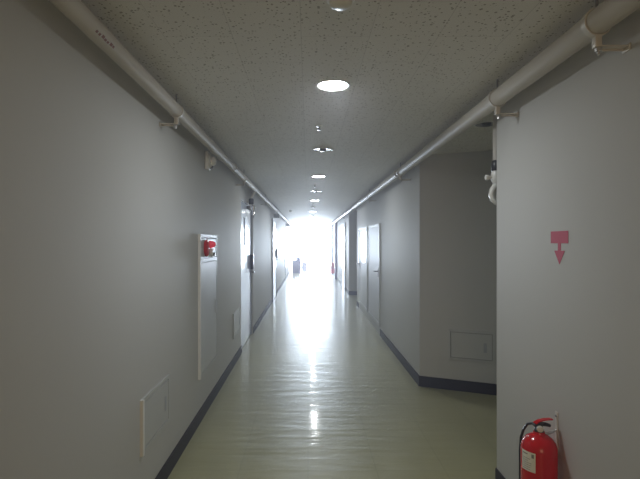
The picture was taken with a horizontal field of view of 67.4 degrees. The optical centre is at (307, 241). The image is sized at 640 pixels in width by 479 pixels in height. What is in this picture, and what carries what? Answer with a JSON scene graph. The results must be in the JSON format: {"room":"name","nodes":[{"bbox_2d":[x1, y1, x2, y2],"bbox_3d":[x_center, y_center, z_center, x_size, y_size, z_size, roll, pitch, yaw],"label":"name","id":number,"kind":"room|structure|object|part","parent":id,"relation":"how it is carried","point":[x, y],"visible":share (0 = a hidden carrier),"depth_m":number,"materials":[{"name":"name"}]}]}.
{"room":"building corridor","nodes":[
{"label":"building corridor","id":0,"kind":"room"},
{"bbox_2d":[0,0,292,478],"bbox_3d":[-1.075,0.300,12.400,0.350,2.400,31.200,0,0,0],"label":"wall","id":1,"kind":"structure","parent":0,"point":[104,208],"depth_m":2.03,"materials":[{"name":"white paint"}]},
{"bbox_2d":[140,374,169,456],"bbox_3d":[-0.891,1.000,2.830,0.018,0.300,0.520,0,0,0],"label":"access panel","id":2,"kind":"object","parent":1,"relation":"attached to","point":[154,406],"visible":1,"depth_m":2.79,"materials":[{"name":"white metal"}]},
{"bbox_3d":[-0.894,1.000,2.830,0.006,0.244,0.464,0,0,0],"label":"panel door","id":3,"kind":"part","parent":2,"relation":"part of","materials":[{"name":"paint"}]},
{"bbox_2d":[159,94,183,128],"bbox_3d":[-0.828,-0.795,2.920,0.144,0.210,0.044,0,0,0],"label":"hanger","id":4,"kind":"object","parent":1,"relation":"attached to","point":[176,119],"visible":0.85,"depth_m":2.91,"materials":[{"name":"metal"}]},
{"bbox_3d":[-0.850,-0.714,2.920,0.100,0.012,0.030,0,0,0],"label":"arm","id":5,"kind":"part","parent":4,"relation":"part of"},
{"bbox_2d":[49,0,293,233],"bbox_3d":[-0.800,-0.648,11.946,0.085,0.382,30.292,0,0,0],"label":"pipe","id":6,"kind":"object","parent":4,"relation":"hanging from","point":[77,12],"visible":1,"depth_m":2.16,"materials":[{"name":"white metal"}]},
{"bbox_2d":[95,30,114,48],"bbox_3d":[-0.772,-0.772,1.830,0.009,0.011,0.160,0,0,0],"label":"print","id":7,"kind":"object","parent":6,"relation":"attached to","point":[102,36],"depth_m":1.83,"materials":[{"name":"red"}]},
{"bbox_2d":[246,191,255,217],"bbox_3d":[-0.882,-0.560,7.176,0.196,0.399,0.082,0,0,-13],"label":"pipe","id":8,"kind":"object","parent":6,"relation":"attached to","point":[251,200],"visible":0.96,"depth_m":7.17,"materials":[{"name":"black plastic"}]},
{"bbox_3d":[-0.820,-0.477,7.200,0.063,0.155,0.064,0,0,0],"label":"gauge glass","id":9,"kind":"part","parent":8,"relation":"part of","materials":[{"name":"silver metal"}]},
{"bbox_2d":[155,345,241,478],"bbox_3d":[-0.895,1.445,1.630,0.009,0.110,9.640,0,0,0],"label":"baseboard","id":10,"kind":"structure","parent":1,"relation":"attached to","point":[167,468],"depth_m":3.77,"materials":[{"name":"rubber"}]},
{"bbox_2d":[198,234,216,379],"bbox_3d":[-0.861,0.532,4.315,0.079,1.195,0.770,0,0,0],"label":"cabinet","id":11,"kind":"object","parent":1,"relation":"attached to","point":[207,244],"visible":1,"depth_m":4.21,"materials":[{"name":"white metal"}]},
{"bbox_3d":[-0.894,0.640,4.315,0.006,0.921,0.712,0,0,0],"label":"cabinet door","id":12,"kind":"part","parent":11,"relation":"part of","materials":[{"name":"paint"}]},
{"bbox_3d":[-0.894,0.056,4.315,0.005,0.169,0.712,0,0,0],"label":"alarm panel","id":13,"kind":"part","parent":11,"relation":"part of","materials":[{"name":"paint"}]},
{"bbox_2d":[209,241,215,247],"bbox_3d":[-0.856,0.022,4.275,0.069,0.068,0.068,0,0,0],"label":"lamp","id":14,"kind":"object","parent":11,"relation":"on","point":[212,244],"depth_m":4.25,"materials":[{"name":"red plastic"}]},
{"bbox_2d":[205,151,216,170],"bbox_3d":[-0.854,-0.715,4.240,0.093,0.160,0.140,0,0,0],"label":"fire alarm strobe","id":15,"kind":"object","parent":1,"relation":"attached to","point":[210,161],"visible":1,"depth_m":4.20,"materials":[{"name":"white plastic"}]},
{"bbox_3d":[-0.885,-0.715,4.240,0.030,0.160,0.140,0,0,0],"label":"plate","id":16,"kind":"part","parent":15,"relation":"part of","materials":[{"name":"beige plastic"}]},
{"bbox_2d":[232,307,239,338],"bbox_3d":[-0.891,1.010,6.020,0.018,0.300,0.600,0,0,0],"label":"access panel","id":17,"kind":"object","parent":1,"relation":"attached to","point":[236,315],"visible":1,"depth_m":5.91,"materials":[{"name":"paint"}]},
{"bbox_3d":[-0.894,1.010,6.020,0.006,0.244,0.544,0,0,0],"label":"panel door","id":18,"kind":"part","parent":17,"relation":"part of","materials":[{"name":"paint"}]},
{"bbox_2d":[241,198,254,347],"bbox_3d":[-0.881,0.450,7.170,0.128,2.100,1.340,0,0,0],"label":"door","id":19,"kind":"structure","parent":1,"relation":"in","point":[247,258],"depth_m":7.22,"materials":[{"name":"paint"}]},
{"bbox_2d":[253,267,291,333],"bbox_3d":[-0.895,1.445,17.880,0.009,0.110,20.040,0,0,0],"label":"baseboard","id":20,"kind":"structure","parent":1,"relation":"attached to","point":[260,318],"depth_m":9.88,"materials":[{"name":"rubber"}]},
{"bbox_2d":[272,218,277,301],"bbox_3d":[-0.854,0.450,12.625,0.092,2.100,1.250,0,0,0],"label":"door","id":21,"kind":"structure","parent":1,"relation":"in","point":[274,222],"depth_m":12.61,"materials":[{"name":"paint"}]},
{"bbox_2d":[285,227,288,280],"bbox_3d":[-0.854,0.450,19.475,0.092,2.100,1.550,0,0,0],"label":"door","id":22,"kind":"structure","parent":1,"relation":"in","point":[286,253],"depth_m":18.70,"materials":[{"name":"paint"}]},
{"bbox_3d":[-0.884,0.450,19.475,0.032,2.100,1.550,0,0,0],"label":"frame","id":23,"kind":"part","parent":22,"relation":"part of","materials":[{"name":"paint"}]},
{"bbox_2d":[294,227,327,267],"bbox_3d":[0.130,0.300,28.075,2.060,2.400,0.150,0,0,0],"label":"wall","id":24,"kind":"structure","parent":0,"point":[294,227],"depth_m":28.00,"materials":[{"name":"white paint"}]},
{"bbox_2d":[293,228,327,266],"bbox_3d":[0.130,0.320,28.027,2.060,2.240,0.115,0,0,0],"label":"window","id":25,"kind":"structure","parent":24,"relation":"in","point":[310,244],"depth_m":28.08,"materials":[{"name":"white glass"}]},
{"bbox_2d":[167,268,496,478],"bbox_3d":[0.750,1.560,12.425,4.100,0.120,31.650,0,0,0],"label":"floor","id":26,"kind":"structure","parent":0,"point":[315,391],"depth_m":4.22,"materials":[{"name":"plastic"}]},
{"bbox_2d":[292,257,300,272],"bbox_3d":[-0.550,1.110,23.200,0.452,0.780,0.408,0,0,0],"label":"waste bin","id":27,"kind":"object","parent":26,"relation":"on","point":[296,264],"visible":1,"depth_m":23.02,"materials":[{"name":"grey plastic"}]},
{"bbox_2d":[302,262,306,270],"bbox_3d":[-0.190,1.270,24.600,0.275,0.460,0.291,0,0,0],"label":"waste bin","id":28,"kind":"object","parent":26,"relation":"on","point":[304,264],"visible":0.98,"depth_m":24.46,"materials":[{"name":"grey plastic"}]},
{"bbox_2d":[81,0,603,226],"bbox_3d":[0.750,-0.960,12.425,4.100,0.120,31.650,0,0,0],"label":"ceiling","id":29,"kind":"structure","parent":0,"point":[247,72],"depth_m":2.55,"materials":[{"name":"tile"}]},
{"bbox_2d":[311,175,325,177],"bbox_3d":[0.143,-0.896,6.580,0.200,0.008,0.200,0,0,0],"label":"recessed light","id":30,"kind":"object","parent":29,"relation":"in","point":[316,176],"visible":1,"depth_m":6.56,"materials":[{"name":"white plastic"}]},
{"bbox_2d":[312,148,332,151],"bbox_3d":[0.143,-0.889,4.670,0.200,0.021,0.200,0,0,0],"label":"recessed light","id":31,"kind":"object","parent":29,"relation":"in","point":[314,149],"visible":1,"depth_m":4.66,"materials":[{"name":"white plastic"}]},
{"bbox_2d":[316,79,349,90],"bbox_3d":[0.143,-0.896,2.750,0.200,0.008,0.200,0,0,0],"label":"recessed light","id":32,"kind":"object","parent":29,"relation":"in","point":[330,84],"visible":1,"depth_m":2.74,"materials":[{"name":"white plastic"}]},
{"bbox_2d":[326,0,354,10],"bbox_3d":[0.120,-0.880,1.765,0.104,0.040,0.104,0,0,0],"label":"smoke detector","id":33,"kind":"object","parent":29,"relation":"attached to","point":[339,5],"visible":1,"depth_m":1.75,"materials":[{"name":"white plastic"}]},
{"bbox_2d":[473,121,492,127],"bbox_3d":[1.360,-0.889,3.660,0.200,0.021,0.200,0,0,0],"label":"recessed light","id":34,"kind":"object","parent":29,"relation":"in","point":[484,124],"visible":0.79,"depth_m":3.64,"materials":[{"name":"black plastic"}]},
{"bbox_3d":[1.360,-0.889,3.660,0.068,0.020,0.068,0,0,0],"label":"bulb","id":35,"kind":"part","parent":34,"relation":"part of","materials":[{"name":"grey"}]},
{"bbox_2d":[485,110,496,204],"bbox_3d":[1.200,-0.569,3.090,0.119,0.662,0.090,0,0,0],"label":"pipe","id":36,"kind":"object","parent":29,"relation":"hanging from","point":[493,177],"visible":0.61,"depth_m":3.07,"materials":[{"name":"white plastic"}]},
{"bbox_2d":[328,8,639,478],"bbox_3d":[1.930,0.300,12.400,1.540,2.400,31.200,0,0,0],"label":"wall","id":37,"kind":"structure","parent":0,"point":[567,333],"depth_m":2.36,"materials":[{"name":"white paint"}]},
{"bbox_2d":[329,228,329,269],"bbox_3d":[1.130,0.300,25.380,0.060,2.400,0.160,0,0,0],"label":"trim","id":38,"kind":"structure","parent":37,"relation":"attached to","point":[329,228],"depth_m":25.30,"materials":[{"name":"grey paint"}]},
{"bbox_2d":[332,226,332,260],"bbox_3d":[1.130,0.300,22.280,0.060,2.400,0.160,0,0,0],"label":"trim","id":39,"kind":"structure","parent":37,"relation":"attached to","point":[332,226],"depth_m":22.20,"materials":[{"name":"grey paint"}]},
{"bbox_2d":[335,222,336,278],"bbox_3d":[1.120,0.300,19.280,0.080,2.400,0.160,0,0,0],"label":"trim","id":40,"kind":"structure","parent":37,"relation":"attached to","point":[336,222],"depth_m":19.20,"materials":[{"name":"grey paint"}]},
{"bbox_2d":[341,223,345,290],"bbox_3d":[1.114,0.450,15.625,0.092,2.100,1.650,0,0,0],"label":"door","id":41,"kind":"structure","parent":37,"relation":"in","point":[343,226],"depth_m":15.41,"materials":[{"name":"paint"}]},
{"bbox_2d":[337,277,356,294],"bbox_3d":[1.720,1.445,16.278,1.139,0.110,5.644,0,0,0],"label":"baseboard","id":42,"kind":"structure","parent":37,"relation":"attached to","point":[339,281],"depth_m":13.59,"materials":[{"name":"rubber"}]},
{"bbox_2d":[356,227,367,311],"bbox_3d":[1.120,0.530,10.100,0.080,1.660,1.500,0,0,0],"label":"door","id":43,"kind":"structure","parent":37,"relation":"in","point":[363,234],"depth_m":9.96,"materials":[{"name":"paint"}]},
{"bbox_3d":[1.158,0.100,10.000,0.004,0.640,0.600,0,0,0],"label":"glass","id":44,"kind":"part","parent":43,"relation":"part of","materials":[{"name":"white glass"}]},
{"bbox_2d":[368,223,379,325],"bbox_3d":[1.120,0.530,8.450,0.080,1.660,1.420,0,0,0],"label":"door","id":45,"kind":"structure","parent":37,"relation":"in","point":[373,233],"depth_m":8.32,"materials":[{"name":"paint"}]},
{"bbox_2d":[396,163,410,181],"bbox_3d":[1.079,-0.790,5.450,0.162,0.219,0.044,0,0,0],"label":"hanger","id":46,"kind":"object","parent":37,"relation":"attached to","point":[400,177],"visible":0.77,"depth_m":5.44,"materials":[{"name":"metal"}]},
{"bbox_2d":[357,301,496,394],"bbox_3d":[1.821,1.445,7.897,1.339,0.110,6.964,0,0,0],"label":"baseboard","id":47,"kind":"structure","parent":37,"relation":"attached to","point":[422,381],"depth_m":4.89,"materials":[{"name":"rubber"}]},
{"bbox_2d":[448,329,494,363],"bbox_3d":[1.626,1.038,4.782,0.444,0.305,0.018,0,0,23],"label":"access panel","id":48,"kind":"object","parent":37,"relation":"attached to","point":[463,345],"visible":1,"depth_m":4.78,"materials":[{"name":"paint"}]},
{"bbox_3d":[1.627,1.038,4.784,0.388,0.249,0.006,0,0,23],"label":"panel door","id":49,"kind":"part","parent":48,"relation":"part of","materials":[{"name":"paint"}]},
{"bbox_2d":[495,467,504,478],"bbox_3d":[1.821,1.445,-0.116,1.339,0.110,6.149,0,0,0],"label":"baseboard","id":50,"kind":"structure","parent":37,"relation":"attached to","point":[498,475],"depth_m":2.91,"materials":[{"name":"rubber"}]},
{"bbox_2d":[487,79,518,118],"bbox_3d":[1.079,-0.790,2.660,0.162,0.219,0.044,0,0,0],"label":"hanger","id":51,"kind":"object","parent":37,"relation":"attached to","point":[498,114],"visible":0.81,"depth_m":2.65,"materials":[{"name":"metal"}]},
{"bbox_3d":[1.105,-0.705,2.660,0.110,0.012,0.030,0,0,0],"label":"arm","id":52,"kind":"part","parent":51,"relation":"part of"},
{"bbox_2d":[519,418,557,478],"bbox_3d":[1.065,1.089,2.220,0.162,0.542,0.172,0,0,-12],"label":"fire extinguisher","id":53,"kind":"object","parent":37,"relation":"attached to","point":[538,452],"visible":1,"depth_m":2.17,"materials":[{"name":"red metal"}]},
{"bbox_3d":[1.087,0.827,2.220,0.088,0.018,0.022,0,0,-12],"label":"squeeze lever","id":54,"kind":"part","parent":53,"relation":"part of","materials":[{"name":"red metal"}]},
{"bbox_3d":[1.086,0.845,2.219,0.079,0.027,0.018,0,0,-12],"label":"carrying handle","id":55,"kind":"part","parent":53,"relation":"part of","materials":[{"name":"black plastic"}]},
{"bbox_2d":[545,411,557,447],"bbox_3d":[1.124,0.895,2.229,0.075,0.210,0.030,0,0,-7],"label":"wall bracket","id":56,"kind":"object","parent":37,"relation":"attached to","point":[556,412],"visible":0.81,"depth_m":2.23,"materials":[{"name":"metal"}]},
{"bbox_2d":[551,231,567,263],"bbox_3d":[1.159,0.026,2.215,0.002,0.153,0.153,0,0,0],"label":"arrow sign","id":57,"kind":"object","parent":37,"relation":"attached to","point":[559,237],"visible":1,"depth_m":2.21,"materials":[{"name":"red plastic"}]},
{"bbox_2d":[581,0,630,54],"bbox_3d":[1.079,-0.790,1.745,0.162,0.219,0.044,0,0,0],"label":"hanger","id":58,"kind":"object","parent":37,"relation":"attached to","point":[597,45],"visible":0.87,"depth_m":1.74,"materials":[{"name":"metal"}]},
{"bbox_2d":[326,0,639,228],"bbox_3d":[1.050,-0.797,12.200,0.104,0.104,30.800,0,0,0],"label":"pipe","id":59,"kind":"object","parent":58,"relation":"hanging from","point":[609,13],"visible":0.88,"depth_m":2.19,"materials":[{"name":"white metal"}]},
{"bbox_3d":[1.105,-0.705,1.745,0.110,0.012,0.030,0,0,0],"label":"arm","id":60,"kind":"part","parent":58,"relation":"part of"},
{"bbox_3d":[1.157,-0.704,1.745,0.006,0.026,0.044,0,0,0],"label":"wall plate","id":61,"kind":"part","parent":58,"relation":"part of","materials":[{"name":"beige metal"}]},
{"bbox_3d":[1.123,0.895,20.714,0.075,0.210,0.037,0,0,0],"label":"wall bracket","id":62,"kind":"object","parent":37,"relation":"attached to","visible":0},
{"bbox_2d":[331,261,334,273],"bbox_3d":[1.065,1.089,20.705,0.162,0.542,0.172,0,0,-12],"label":"fire extinguisher","id":63,"kind":"object","parent":62,"relation":"hanging from","point":[332,263],"visible":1,"depth_m":20.64,"materials":[{"name":"red metal"}]}
]}

